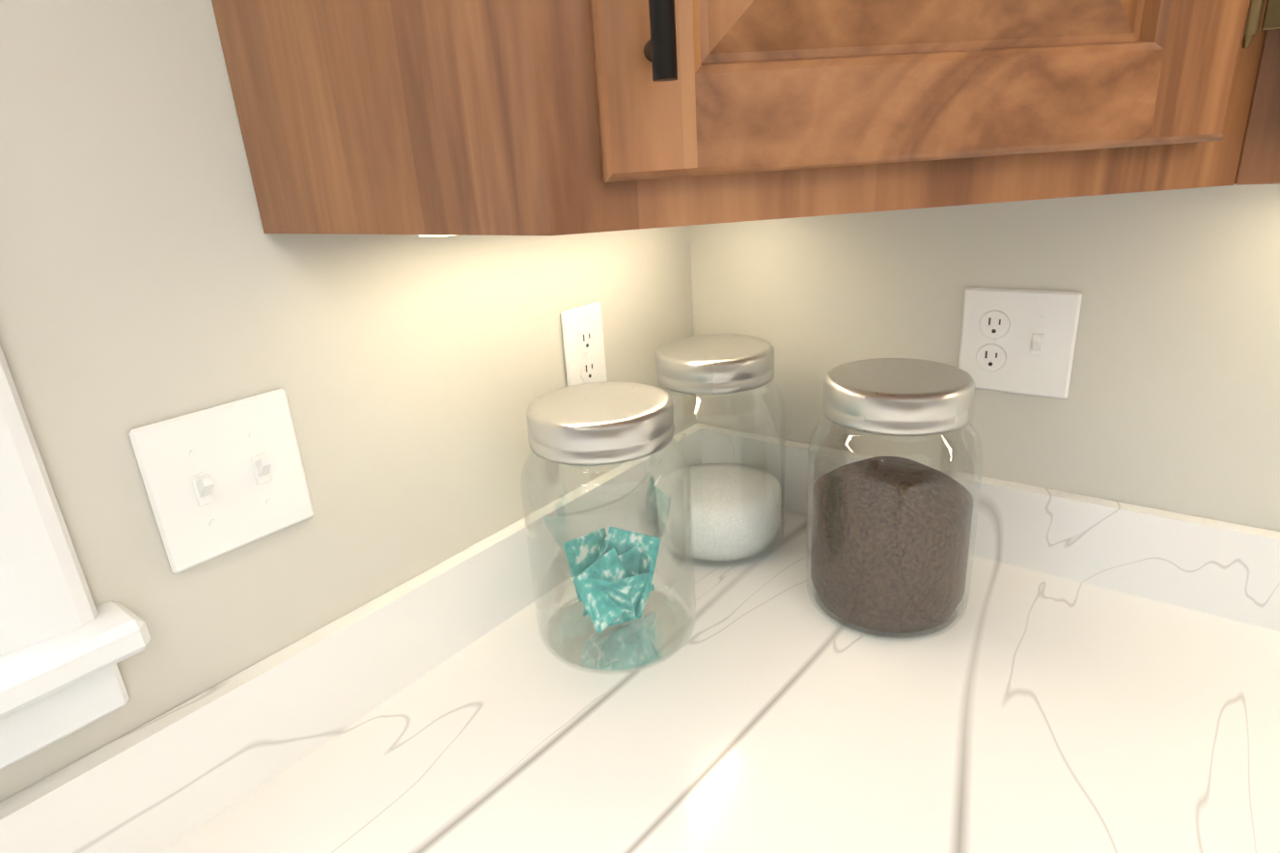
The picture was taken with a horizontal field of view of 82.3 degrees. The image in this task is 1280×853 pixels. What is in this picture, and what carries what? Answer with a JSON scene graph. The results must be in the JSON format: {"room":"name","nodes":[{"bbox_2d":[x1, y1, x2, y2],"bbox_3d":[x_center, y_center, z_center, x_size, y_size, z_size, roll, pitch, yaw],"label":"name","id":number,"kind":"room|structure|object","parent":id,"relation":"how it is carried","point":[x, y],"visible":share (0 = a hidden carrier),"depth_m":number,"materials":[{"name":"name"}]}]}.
{"room":"kitchen","nodes":[
{"label":"kitchen","id":0,"kind":"room"},
{"bbox_2d":[0,0,696,803],"bbox_3d":[-1.704,0.505,-0.988,0.160,2.770,5.935,11,25,36],"label":"wall","id":1,"kind":"structure","parent":0,"point":[151,272],"depth_m":0.58,"materials":[{"name":"grey paint"}]},
{"bbox_2d":[0,345,150,770],"bbox_3d":[-0.815,-0.156,0.023,0.250,1.092,1.116,11,25,36],"label":"window","id":2,"kind":"structure","parent":1,"relation":"in","point":[67,645],"depth_m":0.49,"materials":[{"name":"white"}]},
{"bbox_2d":[128,389,313,573],"bbox_3d":[-0.326,0.043,0.590,0.019,0.120,0.118,11,25,36],"label":"double light switch","id":3,"kind":"object","parent":1,"relation":"attached to","point":[222,479],"visible":1,"depth_m":0.59,"materials":[{"name":"white plastic"}]},
{"bbox_2d":[560,302,607,387],"bbox_3d":[-0.067,-0.090,0.912,0.008,0.120,0.072,11,25,36],"label":"electrical outlet","id":4,"kind":"object","parent":1,"relation":"attached to","point":[583,343],"visible":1,"depth_m":0.90,"materials":[{"name":"white plastic"}]},
{"bbox_2d":[689,183,1279,531],"bbox_3d":[2.405,0.103,-0.609,5.780,2.770,0.150,11,25,36],"label":"wall","id":5,"kind":"structure","parent":0,"point":[1171,403],"depth_m":0.80,"materials":[{"name":"grey paint"}]},
{"bbox_2d":[211,0,1279,236],"bbox_3d":[0.102,-0.553,0.503,0.608,0.756,0.608,11,25,36],"label":"upper cabinet","id":6,"kind":"object","parent":5,"relation":"attached to","point":[433,118],"visible":1,"depth_m":0.30,"materials":[{"name":"brown wood"}]},
{"bbox_2d":[958,287,1082,399],"bbox_3d":[0.424,-0.094,0.829,0.118,0.120,0.019,11,25,36],"label":"electrical outlet","id":7,"kind":"object","parent":5,"relation":"attached to","point":[1022,342],"visible":0.96,"depth_m":0.83,"materials":[{"name":"white plastic"}]},
{"bbox_3d":[0.736,2.284,-2.268,5.780,0.050,5.935,11,25,36],"label":"floor","id":8,"kind":"structure","parent":0,"visible":0},
{"bbox_2d":[0,423,1224,852],"bbox_3d":[-0.565,1.001,-0.030,0.674,1.015,3.144,11,25,36],"label":"countertop","id":9,"kind":"structure","parent":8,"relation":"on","point":[1089,675],"depth_m":0.67,"materials":[{"name":"white stone"}]},
{"bbox_2d":[520,381,695,674],"bbox_3d":[-0.033,0.101,0.775,0.176,0.270,0.176,11,25,36],"label":"jar","id":10,"kind":"object","parent":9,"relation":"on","point":[598,424],"visible":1,"depth_m":0.76,"materials":[{"name":"clear glass"}]},
{"bbox_2d":[649,334,785,567],"bbox_3d":[0.100,0.027,0.957,0.176,0.270,0.176,11,25,36],"label":"jar","id":11,"kind":"object","parent":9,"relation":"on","point":[736,512],"visible":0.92,"depth_m":0.92,"materials":[{"name":"clear glass"}]},
{"bbox_2d":[806,358,983,641],"bbox_3d":[0.272,0.074,0.796,0.176,0.270,0.176,11,25,36],"label":"jar","id":12,"kind":"object","parent":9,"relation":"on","point":[891,537],"visible":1,"depth_m":0.75,"materials":[{"name":"clear glass"}]},
{"bbox_2d":[1204,522,1279,852],"bbox_3d":[0.840,0.761,0.385,0.990,1.015,0.684,11,25,36],"label":"countertop","id":13,"kind":"structure","parent":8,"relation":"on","point":[1244,762],"depth_m":0.66,"materials":[{"name":"white stone"}]}
]}

